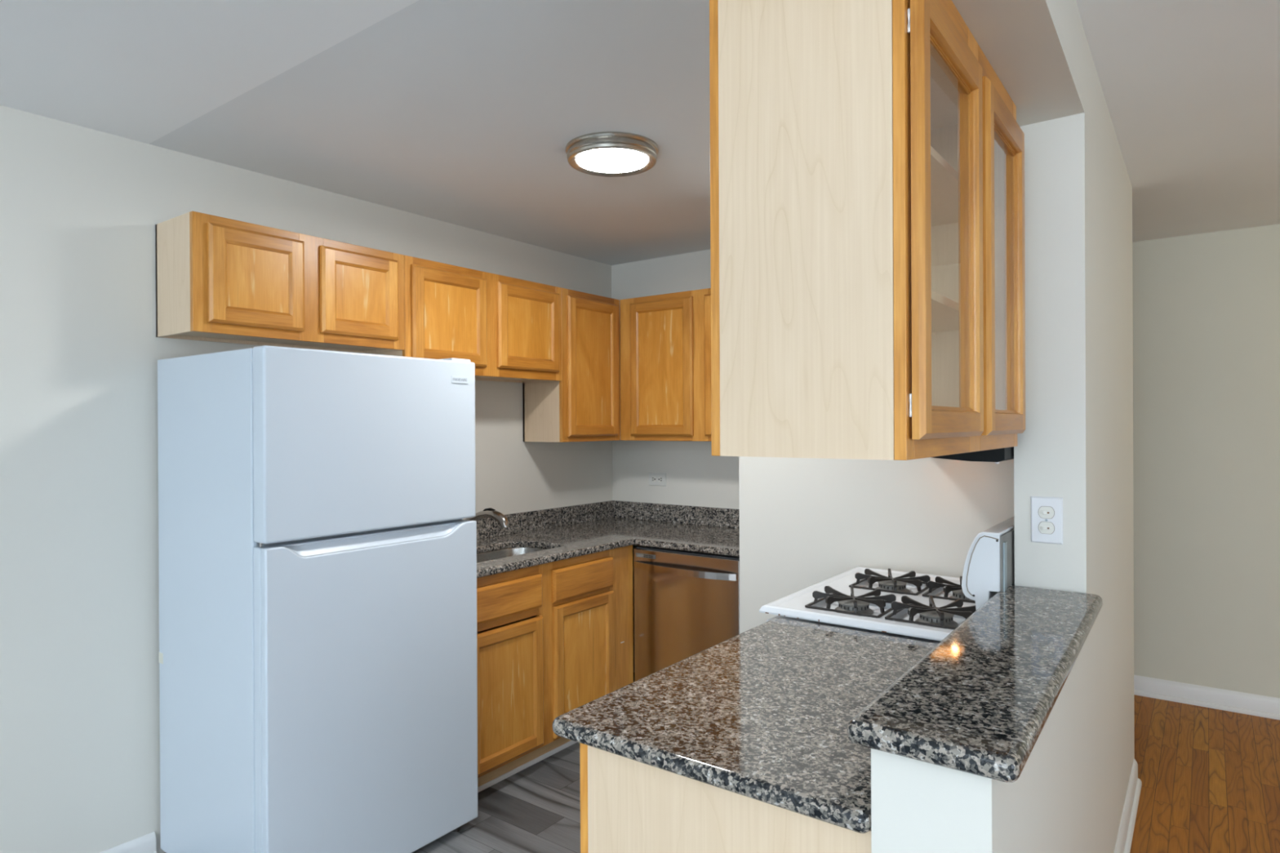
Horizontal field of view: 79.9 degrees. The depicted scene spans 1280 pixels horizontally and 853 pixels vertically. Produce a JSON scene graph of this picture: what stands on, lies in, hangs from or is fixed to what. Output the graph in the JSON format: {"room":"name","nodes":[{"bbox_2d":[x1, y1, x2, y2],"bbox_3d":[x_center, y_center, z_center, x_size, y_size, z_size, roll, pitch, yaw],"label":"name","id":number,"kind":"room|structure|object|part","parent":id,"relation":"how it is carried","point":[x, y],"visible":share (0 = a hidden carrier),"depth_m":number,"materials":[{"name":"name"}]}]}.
{"room":"kitchen","nodes":[
{"label":"kitchen","id":0,"kind":"room"},
{"bbox_2d":[0,105,612,852],"bbox_3d":[-3.257,0.237,0.578,0.120,2.500,10.443,0,0,37],"label":"wall","id":1,"kind":"structure","parent":0,"point":[81,207],"depth_m":2.49,"materials":[{"name":"white paint"}]},
{"bbox_2d":[100,831,156,852],"bbox_3d":[-3.943,1.449,-0.475,0.027,0.088,7.684,0,0,37],"label":"baseboard","id":2,"kind":"structure","parent":1,"relation":"attached to","point":[146,843],"depth_m":2.57,"materials":[{"name":"white paint"}]},
{"bbox_2d":[155,210,404,353],"bbox_3d":[-1.302,-0.502,2.860,0.300,0.386,0.808,0,0,37],"label":"upper cabinet","id":3,"kind":"object","parent":1,"relation":"attached to","point":[219,279],"visible":0.98,"depth_m":2.68,"materials":[{"name":"brown wood"}]},
{"bbox_3d":[-1.306,-0.504,2.619,0.020,0.324,0.327,0,0,37],"label":"door","id":4,"kind":"part","parent":3,"relation":"part of","materials":[{"name":"brown wood"}]},
{"bbox_3d":[-1.308,-0.504,2.621,0.007,0.210,0.213,0,0,37],"label":"panel","id":5,"kind":"part","parent":3,"relation":"part of","materials":[{"name":"brown wood"}]},
{"bbox_3d":[-1.070,-0.506,2.938,0.020,0.319,0.330,0,0,37],"label":"door","id":6,"kind":"part","parent":3,"relation":"part of","materials":[{"name":"brown wood"}]},
{"bbox_3d":[-1.072,-0.506,2.939,0.007,0.205,0.216,0,0,37],"label":"panel","id":7,"kind":"part","parent":3,"relation":"part of","materials":[{"name":"brown wood"}]},
{"bbox_2d":[370,254,561,382],"bbox_3d":[-0.780,-0.464,3.563,0.300,0.471,0.940,0,0,37],"label":"upper cabinet","id":8,"kind":"object","parent":1,"relation":"attached to","point":[510,328],"visible":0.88,"depth_m":3.42,"materials":[{"name":"brown wood"}]},
{"bbox_3d":[-0.811,-0.466,3.286,0.020,0.398,0.400,0,0,37],"label":"door","id":9,"kind":"part","parent":8,"relation":"part of","materials":[{"name":"brown wood"}]},
{"bbox_3d":[-0.813,-0.466,3.288,0.007,0.284,0.286,0,0,37],"label":"panel","id":10,"kind":"part","parent":8,"relation":"part of","materials":[{"name":"brown wood"}]},
{"bbox_3d":[-0.527,-0.469,3.668,0.020,0.394,0.410,0,0,37],"label":"door","id":11,"kind":"part","parent":8,"relation":"part of","materials":[{"name":"brown wood"}]},
{"bbox_3d":[-0.529,-0.469,3.670,0.007,0.280,0.296,0,0,37],"label":"panel","id":12,"kind":"part","parent":8,"relation":"part of","materials":[{"name":"brown wood"}]},
{"bbox_2d":[475,500,613,539],"bbox_3d":[-0.664,0.502,3.950,0.020,0.102,1.697,0,0,37],"label":"backsplash","id":13,"kind":"structure","parent":1,"relation":"attached to","point":[487,527],"depth_m":4.14,"materials":[{"name":"stone"}]},
{"bbox_2d":[522,288,620,442],"bbox_3d":[-0.357,-0.312,4.132,0.300,0.781,0.474,0,0,37],"label":"upper cabinet","id":14,"kind":"object","parent":1,"relation":"attached to","point":[584,406],"visible":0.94,"depth_m":3.99,"materials":[{"name":"brown wood"}]},
{"bbox_3d":[-0.261,-0.312,4.061,0.019,0.781,0.474,0,0,37],"label":"frame","id":15,"kind":"part","parent":14,"relation":"part of","materials":[{"name":"brown wood"}]},
{"bbox_3d":[-0.244,-0.309,4.049,0.020,0.720,0.405,0,0,37],"label":"door","id":16,"kind":"part","parent":14,"relation":"part of","materials":[{"name":"brown wood"}]},
{"bbox_3d":[-0.246,-0.309,4.050,0.007,0.606,0.291,0,0,37],"label":"panel","id":17,"kind":"part","parent":14,"relation":"part of","materials":[{"name":"brown wood"}]},
{"bbox_2d":[0,0,1279,265],"bbox_3d":[-0.569,-1.004,-0.611,5.620,0.080,11.510,0,0,37],"label":"ceiling","id":18,"kind":"structure","parent":0,"point":[461,113],"depth_m":2.25,"materials":[{"name":"paint"}]},
{"bbox_2d":[564,131,658,177],"bbox_3d":[-0.098,-0.948,2.683,0.328,0.049,0.328,0,0,37],"label":"ceiling light","id":19,"kind":"object","parent":18,"relation":"attached to","point":[605,153],"visible":1,"depth_m":2.61,"materials":[{"name":"silver metal"}]},
{"bbox_2d":[576,148,648,173],"bbox_3d":[-0.098,-0.934,2.683,0.252,0.014,0.252,0,0,37],"label":"diffuser","id":20,"kind":"object","parent":19,"relation":"attached to","point":[596,160],"depth_m":2.68,"materials":[{"name":"white glass"}]},
{"bbox_2d":[611,248,739,672],"bbox_3d":[0.874,0.240,3.935,2.510,2.440,0.112,0,0,37],"label":"wall","id":21,"kind":"structure","parent":0,"point":[695,477],"depth_m":4.38,"materials":[{"name":"white paint"}]},
{"bbox_2d":[648,472,666,486],"bbox_3d":[0.101,0.307,4.435,0.122,0.074,0.007,0,0,37],"label":"outlet","id":22,"kind":"object","parent":21,"relation":"attached to","point":[655,478],"visible":1,"depth_m":4.43,"materials":[{"name":"white plastic"}]},
{"bbox_2d":[652,476,656,482],"bbox_3d":[0.082,0.307,4.446,0.029,0.033,0.002,0,0,37],"label":"socket","id":23,"kind":"object","parent":22,"relation":"attached to","point":[654,478],"depth_m":4.44,"materials":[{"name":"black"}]},
{"bbox_2d":[657,476,662,482],"bbox_3d":[0.116,0.307,4.421,0.029,0.033,0.002,0,0,37],"label":"socket","id":24,"kind":"object","parent":22,"relation":"attached to","point":[660,478],"depth_m":4.42,"materials":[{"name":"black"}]},
{"bbox_2d":[619,288,711,441],"bbox_3d":[0.374,-0.315,4.045,1.015,0.781,0.300,0,0,37],"label":"upper cabinet","id":25,"kind":"object","parent":21,"relation":"attached to","point":[665,339],"visible":0.6,"depth_m":4.04,"materials":[{"name":"brown wood"}]},
{"bbox_3d":[0.111,-0.312,4.069,0.288,0.608,0.007,0,0,37],"label":"panel","id":26,"kind":"part","parent":25,"relation":"part of","materials":[{"name":"brown wood"}]},
{"bbox_3d":[0.109,-0.312,4.067,0.402,0.722,0.020,0,0,37],"label":"door","id":27,"kind":"part","parent":25,"relation":"part of","materials":[{"name":"brown wood"}]},
{"bbox_3d":[0.494,-0.313,3.782,0.410,0.722,0.020,0,0,37],"label":"door","id":28,"kind":"part","parent":25,"relation":"part of","materials":[{"name":"brown wood"}]},
{"bbox_2d":[613,500,739,528],"bbox_3d":[0.368,0.497,4.228,1.305,0.102,0.020,0,0,37],"label":"backsplash","id":29,"kind":"structure","parent":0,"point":[675,513],"depth_m":4.33,"materials":[{"name":"stone"}]},
{"bbox_2d":[412,672,1279,852],"bbox_3d":[-0.557,1.501,-0.606,5.620,0.050,11.510,0,0,37],"label":"floor","id":30,"kind":"structure","parent":0,"point":[1210,778],"depth_m":3.03,"materials":[{"name":"brown wood"}]},
{"bbox_2d":[157,345,478,852],"bbox_3d":[-1.117,0.614,2.703,0.716,1.716,0.786,0,0,37],"label":"refrigerator","id":31,"kind":"object","parent":30,"relation":"on","point":[317,657],"visible":1,"depth_m":2.41,"materials":[{"name":"white paint"}]},
{"bbox_3d":[-0.861,0.050,2.510,0.071,0.568,0.785,0,0,37],"label":"freezer door","id":32,"kind":"part","parent":31,"relation":"part of","materials":[{"name":"white paint"}]},
{"bbox_3d":[-0.841,0.892,2.499,0.029,1.090,0.785,0,0,37],"label":"door","id":33,"kind":"part","parent":31,"relation":"part of","materials":[{"name":"white paint"}]},
{"bbox_2d":[476,545,633,792],"bbox_3d":[-0.593,1.028,3.532,0.630,0.880,1.085,0,0,37],"label":"base cabinet","id":34,"kind":"object","parent":30,"relation":"on","point":[554,638],"visible":0.54,"depth_m":3.29,"materials":[{"name":"brown wood"}]},
{"bbox_3d":[-0.538,1.083,3.097,0.007,0.434,0.297,0,0,37],"label":"panel","id":35,"kind":"part","parent":34,"relation":"part of","materials":[{"name":"brown wood"}]},
{"bbox_3d":[-0.539,0.699,3.093,0.020,0.140,0.408,0,0,37],"label":"drawer","id":36,"kind":"part","parent":34,"relation":"part of","materials":[{"name":"brown wood"}]},
{"bbox_3d":[-0.536,1.083,3.095,0.020,0.548,0.411,0,0,37],"label":"door","id":37,"kind":"part","parent":34,"relation":"part of","materials":[{"name":"brown wood"}]},
{"bbox_3d":[-0.253,0.693,3.478,0.020,0.142,0.415,0,0,37],"label":"drawer","id":38,"kind":"part","parent":34,"relation":"part of","materials":[{"name":"brown wood"}]},
{"bbox_3d":[-0.249,1.068,3.482,0.020,0.572,0.411,0,0,37],"label":"door","id":39,"kind":"part","parent":34,"relation":"part of","materials":[{"name":"brown wood"}]},
{"bbox_3d":[-0.251,1.068,3.484,0.007,0.458,0.297,0,0,37],"label":"panel","id":40,"kind":"part","parent":34,"relation":"part of","materials":[{"name":"brown wood"}]},
{"bbox_2d":[475,500,739,577],"bbox_3d":[-0.140,0.517,3.561,1.325,0.134,1.697,0,0,37],"label":"countertop","id":41,"kind":"structure","parent":34,"relation":"on","point":[566,532],"depth_m":3.95,"materials":[{"name":"stone"}]},
{"bbox_2d":[464,507,509,528],"bbox_3d":[-0.742,0.458,3.418,0.370,0.192,0.121,0,0,37],"label":"faucet","id":42,"kind":"object","parent":41,"relation":"on","point":[500,517],"visible":0.41,"depth_m":3.37,"materials":[{"name":"silver metal"}]},
{"bbox_2d":[476,547,546,563],"bbox_3d":[-0.650,0.679,3.398,0.352,0.185,0.685,0,0,37],"label":"sink","id":43,"kind":"object","parent":41,"relation":"in","point":[500,553],"visible":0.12,"depth_m":3.65,"materials":[{"name":"silver metal"}]},
{"bbox_2d":[634,546,739,681],"bbox_3d":[0.368,1.030,3.814,0.594,0.866,0.645,0,0,37],"label":"dishwasher","id":44,"kind":"object","parent":30,"relation":"on","point":[686,603],"visible":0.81,"depth_m":3.62,"materials":[{"name":"grey"}]},
{"bbox_3d":[0.190,0.677,3.577,0.572,0.030,0.054,0,0,37],"label":"handle","id":45,"kind":"part","parent":44,"relation":"part of","materials":[{"name":"silver metal"}]},
{"bbox_2d":[580,743,871,852],"bbox_3d":[0.382,1.026,1.654,0.580,0.882,0.929,0,0,37],"label":"base cabinet","id":46,"kind":"object","parent":30,"relation":"on","point":[628,806],"visible":0.26,"depth_m":1.31,"materials":[{"name":"brown wood"}]},
{"bbox_3d":[0.173,0.978,1.808,0.019,0.780,0.929,0,0,37],"label":"frame","id":47,"kind":"part","parent":46,"relation":"part of","materials":[{"name":"brown wood"}]},
{"bbox_2d":[552,617,937,833],"bbox_3d":[0.357,0.569,1.654,0.623,0.032,0.956,0,0,37],"label":"countertop","id":48,"kind":"structure","parent":46,"relation":"on","point":[763,713],"depth_m":1.46,"materials":[{"name":"stone"}]},
{"bbox_2d":[759,516,1014,643],"bbox_3d":[0.836,0.848,2.384,0.696,1.170,0.775,0,0,37],"label":"gas range","id":49,"kind":"object","parent":30,"relation":"on","point":[912,605],"visible":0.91,"depth_m":2.17,"materials":[{"name":"white metal"}]},
{"bbox_3d":[0.599,0.632,2.560,0.022,0.114,0.718,0,0,37],"label":"control panel","id":50,"kind":"part","parent":49,"relation":"part of","materials":[{"name":"white metal"}]},
{"bbox_3d":[0.632,0.535,2.261,0.112,0.024,0.112,0,0,37],"label":"burner","id":51,"kind":"part","parent":49,"relation":"part of","materials":[{"name":"silver metal"}]},
{"bbox_2d":[759,566,975,640],"bbox_3d":[0.835,0.537,2.383,0.628,0.022,0.775,0,0,37],"label":"cooktop","id":52,"kind":"object","parent":49,"relation":"in","point":[801,604],"depth_m":2.25,"materials":[{"name":"white metal"}]},
{"bbox_3d":[0.837,0.533,2.538,0.112,0.024,0.112,0,0,37],"label":"burner","id":53,"kind":"part","parent":49,"relation":"part of","materials":[{"name":"silver metal"}]},
{"bbox_3d":[0.822,0.534,2.121,0.112,0.024,0.112,0,0,37],"label":"burner","id":54,"kind":"part","parent":49,"relation":"part of","materials":[{"name":"silver metal"}]},
{"bbox_3d":[1.027,0.533,2.397,0.112,0.024,0.112,0,0,37],"label":"burner","id":55,"kind":"part","parent":49,"relation":"part of","materials":[{"name":"silver metal"}]},
{"bbox_2d":[738,456,1013,634],"bbox_3d":[1.127,0.240,3.171,1.172,2.440,0.813,0,0,37],"label":"wall partition","id":56,"kind":"structure","parent":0,"point":[805,522],"depth_m":2.89,"materials":[{"name":"white paint"}]},
{"bbox_2d":[871,0,1134,852],"bbox_3d":[1.061,0.242,2.206,0.473,2.440,2.665,0,0,37],"label":"wall","id":57,"kind":"structure","parent":0,"point":[1075,446],"depth_m":1.92,"materials":[{"name":"white paint"}]},
{"bbox_2d":[709,0,1025,460],"bbox_3d":[0.527,-0.360,1.601,0.370,0.820,0.848,0,0,37],"label":"upper cabinet","id":58,"kind":"object","parent":57,"relation":"attached to","point":[868,270],"visible":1,"depth_m":1.29,"materials":[{"name":"brown wood"}]},
{"bbox_3d":[0.386,-0.359,1.706,0.018,0.820,0.848,0,0,37],"label":"frame","id":59,"kind":"part","parent":58,"relation":"part of","materials":[{"name":"brown wood"}]},
{"bbox_3d":[0.268,-0.358,1.272,0.308,0.820,0.012,0,0,37],"label":"panel","id":60,"kind":"part","parent":58,"relation":"part of","materials":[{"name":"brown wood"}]},
{"bbox_3d":[0.539,-0.338,1.320,0.018,0.714,0.392,0,0,37],"label":"door","id":61,"kind":"part","parent":58,"relation":"part of","materials":[{"name":"brown wood"}]},
{"bbox_3d":[0.649,-0.360,1.510,0.019,0.820,0.848,0,0,37],"label":"frame","id":62,"kind":"part","parent":58,"relation":"part of","materials":[{"name":"brown wood"}]},
{"bbox_2d":[930,146,995,226],"bbox_3d":[0.509,-0.517,1.613,0.277,0.016,0.823,0,0,37],"label":"shelf","id":63,"kind":"object","parent":58,"relation":"attached to","point":[944,178],"depth_m":1.67,"materials":[{"name":"brown wood"}]},
{"bbox_2d":[931,290,995,332],"bbox_3d":[0.510,-0.247,1.614,0.277,0.016,0.823,0,0,37],"label":"shelf","id":64,"kind":"object","parent":58,"relation":"attached to","point":[944,311],"depth_m":1.64,"materials":[{"name":"brown wood"}]},
{"bbox_3d":[0.795,-0.340,1.666,0.018,0.714,0.367,0,0,37],"label":"door","id":65,"kind":"part","parent":58,"relation":"part of","materials":[{"name":"brown wood"}]},
{"bbox_2d":[846,585,1102,782],"bbox_3d":[0.709,0.429,1.472,0.239,0.035,1.132,0,0,37],"label":"bar ledge","id":66,"kind":"object","parent":57,"relation":"on","point":[980,700],"visible":0.89,"depth_m":1.20,"materials":[{"name":"stone"}]},
{"bbox_2d":[1031,496,1062,544],"bbox_3d":[1.027,0.237,1.932,0.072,0.117,0.015,0,0,37],"label":"electrical outlet","id":67,"kind":"object","parent":57,"relation":"attached to","point":[1046,513],"visible":1,"depth_m":1.93,"materials":[{"name":"white plastic"}]},
{"bbox_2d":[1114,759,1142,852],"bbox_3d":[1.572,1.409,2.497,0.027,0.100,1.530,0,0,36],"label":"baseboard","id":68,"kind":"structure","parent":57,"relation":"attached to","point":[1124,839],"depth_m":2.76,"materials":[{"name":"white paint"}]},
{"bbox_3d":[1.015,-0.403,2.311,0.311,0.741,0.715,0,0,37],"label":"upper cabinet","id":69,"kind":"object","parent":57,"relation":"attached to","visible":0},
{"bbox_2d":[931,446,1013,463],"bbox_3d":[0.940,0.032,2.341,0.467,0.128,0.720,0,0,37],"label":"range hood","id":70,"kind":"object","parent":69,"relation":"attached to","point":[996,455],"visible":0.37,"depth_m":1.95,"materials":[{"name":"black metal"}]},
{"bbox_2d":[1132,223,1279,698],"bbox_3d":[3.425,0.188,3.673,4.560,2.520,0.120,0,0,37],"label":"wall","id":71,"kind":"structure","parent":0,"point":[1206,305],"depth_m":3.95,"materials":[{"name":"beige paint"}]},
{"bbox_2d":[1133,675,1279,719],"bbox_3d":[3.388,1.398,3.616,4.320,0.100,0.027,0,0,37],"label":"baseboard","id":72,"kind":"structure","parent":71,"relation":"attached to","point":[1263,706],"depth_m":3.95,"materials":[{"name":"white paint"}]}
]}

